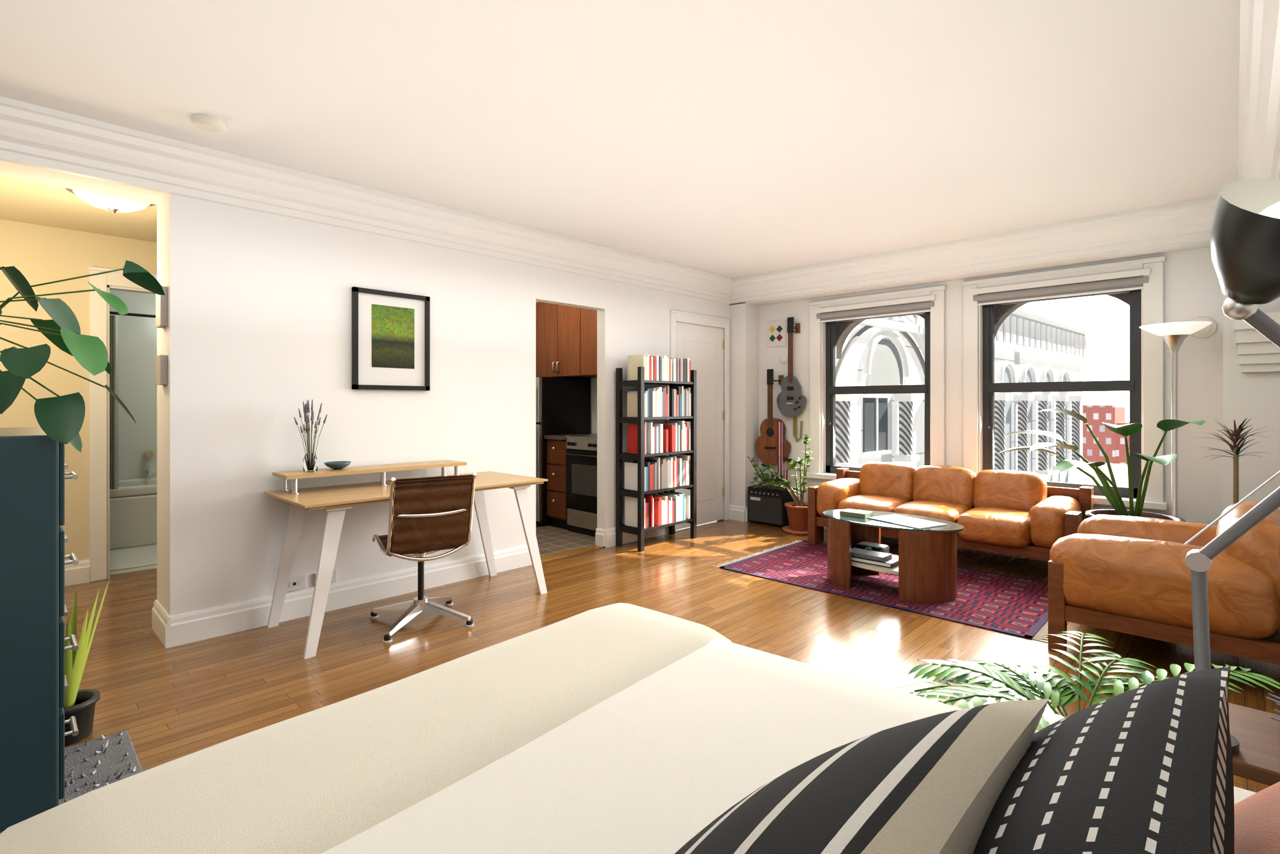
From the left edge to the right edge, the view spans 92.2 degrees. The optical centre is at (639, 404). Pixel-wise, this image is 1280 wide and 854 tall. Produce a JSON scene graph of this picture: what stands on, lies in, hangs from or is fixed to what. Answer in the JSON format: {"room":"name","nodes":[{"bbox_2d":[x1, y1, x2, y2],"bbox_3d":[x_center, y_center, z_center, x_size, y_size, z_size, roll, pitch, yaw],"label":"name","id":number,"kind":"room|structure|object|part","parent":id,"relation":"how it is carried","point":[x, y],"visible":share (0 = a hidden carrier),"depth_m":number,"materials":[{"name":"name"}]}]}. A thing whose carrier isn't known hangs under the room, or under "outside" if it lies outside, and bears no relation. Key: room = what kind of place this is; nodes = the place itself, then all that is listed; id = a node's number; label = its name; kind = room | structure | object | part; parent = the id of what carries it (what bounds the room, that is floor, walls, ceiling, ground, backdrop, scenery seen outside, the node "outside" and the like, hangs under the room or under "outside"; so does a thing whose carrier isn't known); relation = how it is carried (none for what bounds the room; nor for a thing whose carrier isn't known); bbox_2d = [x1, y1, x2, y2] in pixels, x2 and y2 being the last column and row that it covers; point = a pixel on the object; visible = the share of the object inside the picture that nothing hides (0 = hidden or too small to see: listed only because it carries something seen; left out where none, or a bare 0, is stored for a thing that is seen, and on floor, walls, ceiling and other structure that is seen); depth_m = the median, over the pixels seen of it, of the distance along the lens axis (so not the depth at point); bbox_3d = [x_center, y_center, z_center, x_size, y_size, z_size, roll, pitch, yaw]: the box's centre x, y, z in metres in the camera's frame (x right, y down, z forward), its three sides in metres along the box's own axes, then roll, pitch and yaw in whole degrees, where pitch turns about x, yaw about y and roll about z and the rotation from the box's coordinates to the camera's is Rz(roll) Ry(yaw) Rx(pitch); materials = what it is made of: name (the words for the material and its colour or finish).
{"room":"studio apartment","nodes":[
{"label":"studio apartment","id":0,"kind":"room"},
{"bbox_2d":[0,219,156,586],"bbox_3d":[-3.486,-0.030,3.387,1.800,2.500,5.220,0,0,44],"label":"wall","id":1,"kind":"structure","parent":0,"point":[42,254],"depth_m":4.19,"materials":[{"name":"beige paint"}]},
{"bbox_3d":[-4.521,0.138,3.522,0.124,2.165,3.975,0,0,44],"label":"hall door casing","id":2,"kind":"part","parent":1,"relation":"part of","materials":[{"name":"white paint"}]},
{"bbox_2d":[155,286,167,385],"bbox_3d":[-2.473,-0.350,3.183,0.140,0.500,0.029,0,0,44],"label":"pictures","id":3,"kind":"object","parent":1,"relation":"attached to","point":[161,301],"visible":0.86,"depth_m":3.14,"materials":[{"name":"beige fabric"}]},
{"bbox_2d":[0,0,1279,304],"bbox_3d":[-0.371,-1.170,2.277,4.020,0.220,7.957,0,0,44],"label":"crown molding","id":4,"kind":"structure","parent":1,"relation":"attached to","point":[31,135],"depth_m":3.77,"materials":[{"name":"white paint"}]},
{"bbox_2d":[755,369,791,484],"bbox_3d":[1.391,0.230,6.356,0.402,1.180,0.149,0,0,44],"label":"acoustic guitar","id":5,"kind":"object","parent":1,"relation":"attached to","point":[772,447],"visible":0.97,"depth_m":6.31,"materials":[{"name":"brown wood"}]},
{"bbox_2d":[766,319,786,347],"bbox_3d":[1.421,-0.735,6.422,0.230,0.270,0.012,0,0,44],"label":"framed picture","id":6,"kind":"object","parent":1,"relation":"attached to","point":[776,332],"visible":1,"depth_m":6.42,"materials":[{"name":"white paper"}]},
{"bbox_2d":[779,355,787,364],"bbox_3d":[1.486,-0.461,6.357,0.083,0.085,0.015,0,0,44],"label":"speaker","id":7,"kind":"object","parent":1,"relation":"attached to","point":[783,359],"depth_m":6.36},
{"bbox_2d":[776,317,806,441],"bbox_3d":[1.538,-0.251,6.248,0.316,1.258,0.099,0,0,44],"label":"electric guitar","id":8,"kind":"object","parent":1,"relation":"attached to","point":[790,401],"visible":1,"depth_m":6.22,"materials":[{"name":"grey"}]},
{"bbox_2d":[786,457,802,469],"bbox_3d":[1.566,0.605,6.270,0.170,0.130,0.029,0,0,44],"label":"switch plates","id":9,"kind":"object","parent":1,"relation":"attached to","point":[789,461],"visible":0.64,"depth_m":6.30,"materials":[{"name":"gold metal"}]},
{"bbox_2d":[835,292,1129,359],"bbox_3d":[2.916,-0.710,5.465,2.570,0.480,0.150,0,0,44],"label":"arch","id":10,"kind":"object","parent":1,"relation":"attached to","point":[843,329],"visible":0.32,"depth_m":5.38,"materials":[{"name":"grey"}]},
{"bbox_2d":[0,176,156,242],"bbox_3d":[-4.292,-1.240,4.049,3.320,0.120,5.250,0,0,44],"label":"ceiling","id":11,"kind":"structure","parent":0,"point":[21,201],"depth_m":3.80,"materials":[{"name":"beige paint"}]},
{"bbox_2d":[65,187,155,213],"bbox_3d":[-2.913,-1.117,3.403,0.400,0.125,0.400,0,0,44],"label":"ceiling light","id":12,"kind":"object","parent":11,"relation":"attached to","point":[114,205],"depth_m":3.35,"materials":[{"name":"white glass"}]},
{"bbox_2d":[109,544,156,575],"bbox_3d":[-4.124,1.217,5.243,1.700,0.006,2.200,0,0,44],"label":"floor","id":13,"kind":"structure","parent":0,"point":[154,566],"depth_m":4.52,"materials":[{"name":"white"}]},
{"bbox_2d":[109,450,156,550],"bbox_3d":[-4.462,0.830,5.570,0.740,0.780,2.180,0,0,44],"label":"tub","id":14,"kind":"object","parent":13,"relation":"on","point":[133,506],"visible":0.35,"depth_m":5.23,"materials":[{"name":"white ceramic"}]},
{"bbox_2d":[109,545,156,571],"bbox_3d":[-3.889,1.207,4.947,0.750,0.014,0.800,0,0,44],"label":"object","id":15,"kind":"structure","parent":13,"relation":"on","point":[133,558],"depth_m":4.80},
{"bbox_2d":[109,289,156,480],"bbox_3d":[-4.160,-0.005,5.278,1.800,2.450,2.400,0,0,44],"label":"wall","id":16,"kind":"structure","parent":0,"point":[137,335],"depth_m":5.82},
{"bbox_2d":[109,311,155,489],"bbox_3d":[-4.146,-0.031,5.264,0.050,1.462,2.180,0,0,44],"label":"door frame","id":17,"kind":"structure","parent":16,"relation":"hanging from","point":[113,319],"depth_m":5.06,"materials":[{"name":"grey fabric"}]},
{"bbox_2d":[286,575,305,591],"bbox_3d":[-1.963,1.020,3.512,0.013,0.076,0.096,0,0,44],"label":"outlet plates","id":18,"kind":"object","parent":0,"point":[297,583],"depth_m":3.51,"materials":[{"name":"white plastic"}]},
{"bbox_2d":[330,569,336,583],"bbox_3d":[-1.821,1.020,3.657,0.013,0.075,0.031,0,0,44],"label":"outlet plates","id":19,"kind":"object","parent":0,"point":[334,577],"depth_m":3.66,"materials":[{"name":"white plastic"}]},
{"bbox_2d":[0,160,759,616],"bbox_3d":[-1.722,-0.030,3.900,0.580,2.500,8.410,0,0,44],"label":"wall","id":20,"kind":"structure","parent":0,"point":[259,328],"depth_m":3.70,"materials":[{"name":"white paint"}]},
{"bbox_2d":[351,286,429,390],"bbox_3d":[-1.570,-0.400,3.906,0.029,0.620,0.490,0,0,44],"label":"picture frame","id":21,"kind":"object","parent":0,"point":[390,331],"visible":1,"depth_m":3.89,"materials":[{"name":"black"}]},
{"bbox_2d":[152,505,748,648],"bbox_3d":[0.659,1.144,4.908,6.832,0.152,3.244,0,0,-4],"label":"baseboard","id":22,"kind":"structure","parent":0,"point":[186,628],"depth_m":3.70,"materials":[{"name":"white"}]},
{"bbox_2d":[535,301,597,433],"bbox_3d":[-1.070,-0.030,5.955,1.900,2.500,1.830,0,0,44],"label":"wall","id":23,"kind":"structure","parent":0,"point":[593,381],"depth_m":6.53,"materials":[{"name":"white paint"}]},
{"bbox_2d":[535,301,597,378],"bbox_3d":[-0.601,-0.690,6.360,1.770,0.820,0.393,0,0,44],"label":"upper cabinet","id":24,"kind":"object","parent":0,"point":[566,337],"visible":0.34,"depth_m":6.29,"materials":[{"name":"brown wood"}]},
{"bbox_2d":[535,524,604,561],"bbox_3d":[-1.033,1.216,5.849,1.900,0.008,1.730,0,0,44],"label":"floor","id":25,"kind":"structure","parent":0,"point":[553,543],"depth_m":5.39,"materials":[{"name":"grey tile"}]},
{"bbox_2d":[535,377,590,525],"bbox_3d":[-1.063,0.465,6.552,0.800,1.470,0.722,0,0,44],"label":"fridge","id":26,"kind":"object","parent":25,"relation":"on","point":[563,404],"visible":0.41,"depth_m":6.18,"materials":[{"name":"black metal"}]},
{"bbox_2d":[544,433,597,529],"bbox_3d":[-0.625,0.765,6.200,0.318,0.910,0.649,0,0,44],"label":"drawers","id":27,"kind":"object","parent":25,"relation":"on","point":[557,508],"visible":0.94,"depth_m":5.99,"materials":[{"name":"brown wood"}]},
{"bbox_2d":[565,434,597,537],"bbox_3d":[-0.316,0.591,5.896,0.539,1.258,0.656,0,0,44],"label":"stove","id":28,"kind":"object","parent":25,"relation":"on","point":[581,454],"visible":0.34,"depth_m":5.72,"materials":[{"name":"black"}]},
{"bbox_2d":[0,0,1240,278],"bbox_3d":[-0.759,-1.340,2.933,6.450,0.120,8.560,0,0,44],"label":"ceiling","id":29,"kind":"structure","parent":0,"point":[731,139],"depth_m":2.58,"materials":[{"name":"white paint"}]},
{"bbox_2d":[191,113,226,133],"bbox_3d":[-1.944,-1.262,2.779,0.130,0.036,0.130,0,0,44],"label":"smoke detector","id":30,"kind":"object","parent":29,"relation":"attached to","point":[207,123],"visible":1,"depth_m":2.75,"materials":[{"name":"white plastic"}]},
{"bbox_2d":[63,519,1279,793],"bbox_3d":[-1.424,1.280,3.576,8.300,0.120,8.560,0,0,44],"label":"floor","id":31,"kind":"structure","parent":0,"point":[173,704],"depth_m":3.22,"materials":[{"name":"brown wood"}]},
{"bbox_2d":[0,730,143,833],"bbox_3d":[-2.191,1.204,1.021,1.350,0.031,2.220,0,0,44],"label":"shag rug","id":32,"kind":"object","parent":31,"relation":"on","point":[92,765],"visible":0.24,"depth_m":2.06,"materials":[{"name":"grey carpet"}]},
{"bbox_2d":[0,427,78,830],"bbox_3d":[-1.943,0.629,1.731,0.800,1.098,0.507,0,0,44],"label":"dresser","id":33,"kind":"object","parent":32,"relation":"on","point":[34,684],"visible":0.97,"depth_m":1.57,"materials":[{"name":"blue wood"}]},
{"bbox_2d":[0,260,165,453],"bbox_3d":[-1.780,-0.136,1.657,0.807,0.551,0.523,0,0,-17],"label":"plant","id":34,"kind":"object","parent":33,"relation":"on","point":[61,418],"visible":1,"depth_m":1.64,"materials":[{"name":"green plant"}]},
{"bbox_2d":[63,573,111,746],"bbox_3d":[-2.077,0.923,2.250,0.196,0.593,0.205,0,0,27],"label":"snake plant","id":35,"kind":"object","parent":31,"relation":"on","point":[79,704],"visible":0.67,"depth_m":2.24,"materials":[{"name":"green plant"}]},
{"bbox_2d":[263,459,548,659],"bbox_3d":[-1.315,0.797,3.663,0.665,0.845,1.455,0,0,44],"label":"desk","id":36,"kind":"object","parent":31,"relation":"on","point":[333,499],"visible":0.8,"depth_m":3.40,"materials":[{"name":"brown wood"}]},
{"bbox_2d":[293,399,327,471],"bbox_3d":[-1.837,0.174,3.422,0.150,0.400,0.141,0,0,-7],"label":"lavender","id":37,"kind":"object","parent":36,"relation":"on","point":[310,460],"visible":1,"depth_m":3.41,"materials":[{"name":"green plant"}]},
{"bbox_2d":[323,461,351,469],"bbox_3d":[-1.738,0.354,3.539,0.144,0.040,0.144,0,0,44],"label":"bowl","id":38,"kind":"object","parent":36,"relation":"on","point":[334,465],"visible":1,"depth_m":3.51,"materials":[{"name":"blue"}]},
{"bbox_2d":[369,472,476,643],"bbox_3d":[-1.211,0.793,3.428,0.472,0.855,0.614,0,0,-32],"label":"office chair","id":39,"kind":"object","parent":31,"relation":"on","point":[430,515],"visible":1,"depth_m":3.25,"materials":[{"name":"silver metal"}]},
{"bbox_2d":[0,603,1279,853],"bbox_3d":[0.130,0.745,0.883,2.112,0.950,1.810,0,0,44],"label":"bed","id":40,"kind":"object","parent":31,"relation":"on","point":[619,728],"visible":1,"depth_m":0.99,"materials":[{"name":"fabric"}]},
{"bbox_2d":[674,699,1049,853],"bbox_3d":[0.187,0.552,0.731,0.398,0.343,0.590,0,0,44],"label":"pillow","id":41,"kind":"object","parent":40,"relation":"on","point":[951,782],"depth_m":0.65,"materials":[{"name":"fabric"}]},
{"bbox_2d":[973,666,1234,853],"bbox_3d":[0.442,0.543,0.714,0.356,0.386,0.640,0,0,44],"label":"pillow","id":42,"kind":"object","parent":40,"relation":"on","point":[1147,769],"depth_m":0.63,"materials":[{"name":"black fabric"}]},
{"bbox_2d":[1234,781,1279,853],"bbox_3d":[0.638,0.564,0.579,0.326,0.368,0.800,0,0,44],"label":"pillow","id":43,"kind":"object","parent":40,"relation":"on","point":[1257,817],"depth_m":0.70,"materials":[{"name":"fabric"}]},
{"bbox_2d":[615,354,696,551],"bbox_3d":[0.154,0.401,5.452,0.300,1.639,0.730,0,0,44],"label":"bookcase","id":44,"kind":"object","parent":31,"relation":"on","point":[646,475],"visible":1,"depth_m":5.28,"materials":[{"name":"black"}]},
{"bbox_2d":[747,484,795,527],"bbox_3d":[1.335,1.035,6.284,0.420,0.370,0.252,0,0,44],"label":"amplifier","id":45,"kind":"object","parent":31,"relation":"on","point":[765,505],"visible":0.91,"depth_m":6.18,"materials":[{"name":"black plastic"}]},
{"bbox_2d":[763,472,772,487],"bbox_3d":[1.304,0.776,6.281,0.086,0.143,0.156,0,0,-12],"label":"plant","id":46,"kind":"object","parent":45,"relation":"on","point":[766,474],"visible":0.14,"depth_m":6.29,"materials":[{"name":"green plant"}]},
{"bbox_2d":[747,434,814,535],"bbox_3d":[1.407,0.745,5.925,0.728,0.950,0.467,0,0,44],"label":"jade plant","id":47,"kind":"object","parent":31,"relation":"on","point":[797,510],"visible":0.96,"depth_m":5.82,"materials":[{"name":"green plant"}]},
{"bbox_2d":[712,540,1047,642],"bbox_3d":[1.743,1.216,4.332,2.140,0.008,1.250,0,0,44],"label":"rug","id":48,"kind":"object","parent":31,"relation":"on","point":[1008,605],"visible":0.6,"depth_m":4.05,"materials":[{"name":"fabric"}]},
{"bbox_2d":[822,508,963,603],"bbox_3d":[1.658,0.973,4.101,0.910,0.476,0.540,0,0,44],"label":"coffee table","id":49,"kind":"object","parent":48,"relation":"on","point":[925,565],"visible":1,"depth_m":3.90,"materials":[{"name":"brown wood"}]},
{"bbox_2d":[839,508,947,568],"bbox_3d":[1.663,0.892,4.069,0.650,0.314,0.371,0,0,44],"label":"books","id":50,"kind":"object","parent":49,"relation":"on","point":[863,554],"depth_m":4.01,"materials":[{"name":"white paper"}]},
{"bbox_2d":[807,462,1093,561],"bbox_3d":[2.356,0.858,4.886,1.930,0.708,0.701,0,0,44],"label":"sofa","id":51,"kind":"object","parent":48,"relation":"on","point":[1016,513],"visible":0.8,"depth_m":4.67,"materials":[{"name":"orange leather"}]},
{"bbox_2d":[892,631,1279,729],"bbox_3d":[1.394,1.026,2.066,1.313,0.389,1.090,0,0,7],"label":"palm plant","id":52,"kind":"object","parent":31,"relation":"on","point":[976,686],"visible":0.47,"depth_m":2.07,"materials":[{"name":"green plant"}]},
{"bbox_2d":[998,409,1205,522],"bbox_3d":[2.793,0.626,3.834,1.090,1.187,0.935,0,0,44],"label":"plant","id":53,"kind":"object","parent":31,"relation":"on","point":[1116,502],"visible":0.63,"depth_m":3.78,"materials":[{"name":"green plant"}]},
{"bbox_2d":[1047,501,1279,665],"bbox_3d":[2.687,0.849,3.068,0.964,0.742,0.989,0,0,44],"label":"armchair","id":54,"kind":"object","parent":31,"relation":"on","point":[1130,575],"visible":0.94,"depth_m":2.78,"materials":[{"name":"orange leather"}]},
{"bbox_2d":[1138,321,1211,517],"bbox_3d":[3.519,0.349,4.053,0.364,1.742,0.364,0,0,44],"label":"torchiere floor lamp","id":55,"kind":"object","parent":31,"relation":"on","point":[1174,334],"visible":0.76,"depth_m":4.04,"materials":[{"name":"silver metal"}]},
{"bbox_2d":[1184,178,1279,786],"bbox_3d":[1.247,0.438,1.019,0.565,1.564,0.804,0,0,44],"label":"floor lamp","id":56,"kind":"object","parent":31,"relation":"on","point":[1244,231],"visible":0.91,"depth_m":0.97,"materials":[{"name":"silver metal"}]},
{"bbox_2d":[1194,418,1273,504],"bbox_3d":[3.465,0.648,3.600,0.350,1.144,0.375,0,0,44],"label":"dracaena plant","id":57,"kind":"object","parent":31,"relation":"on","point":[1235,449],"visible":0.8,"depth_m":3.56,"materials":[{"name":"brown plant"}]},
{"bbox_2d":[729,238,1222,562],"bbox_3d":[2.743,-0.030,5.150,4.500,2.500,0.503,0,0,44],"label":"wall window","id":58,"kind":"structure","parent":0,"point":[959,388],"depth_m":4.94,"materials":[{"name":"white paint"}]},
{"bbox_2d":[815,294,935,322],"bbox_3d":[2.152,-0.873,5.704,1.120,0.135,0.071,0,0,44],"label":"window blind","id":59,"kind":"object","parent":58,"relation":"attached to","point":[920,304],"visible":1,"depth_m":5.65,"materials":[{"name":"white fabric"}]},
{"bbox_2d":[971,268,1150,305],"bbox_3d":[3.173,-0.882,4.716,1.140,0.135,0.071,0,0,44],"label":"window blind","id":60,"kind":"object","parent":58,"relation":"attached to","point":[1130,280],"visible":1,"depth_m":4.66,"materials":[{"name":"white fabric"}]},
{"bbox_2d":[1222,293,1279,513],"bbox_3d":[1.325,-0.030,0.952,0.700,2.500,8.410,0,0,44],"label":"wall","id":61,"kind":"structure","parent":0,"point":[1251,362],"depth_m":3.85,"materials":[{"name":"white paint"}]},
{"bbox_2d":[1191,317,1216,338],"bbox_3d":[3.785,-0.514,4.133,0.124,0.139,0.015,0,0,44],"label":"speaker","id":62,"kind":"object","parent":61,"relation":"attached to","point":[1209,330],"depth_m":4.12},
{"label":"outside","id":63,"kind":"structure","parent":0,"visible":0},
{"bbox_3d":[138.463,41.720,148.635,600.000,1.000,393.800,0,0,44],"label":"ground","id":64,"kind":"structure","parent":63,"visible":0},
{"bbox_2d":[835,301,1100,483],"bbox_3d":[7.481,18.945,19.403,25.000,44.350,6.500,0,0,-42],"label":"facade","id":65,"kind":"object","parent":64,"relation":"on","point":[1036,343],"visible":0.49,"depth_m":18.28,"materials":[{"name":"grey stone"}]},
{"bbox_2d":[1082,405,1129,487],"bbox_3d":[81.255,45.720,75.137,140.000,91.000,149.000,0,0,44],"label":"building","id":66,"kind":"structure","parent":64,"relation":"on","point":[1113,444],"depth_m":120.62,"materials":[{"name":"red brick"}]}
]}

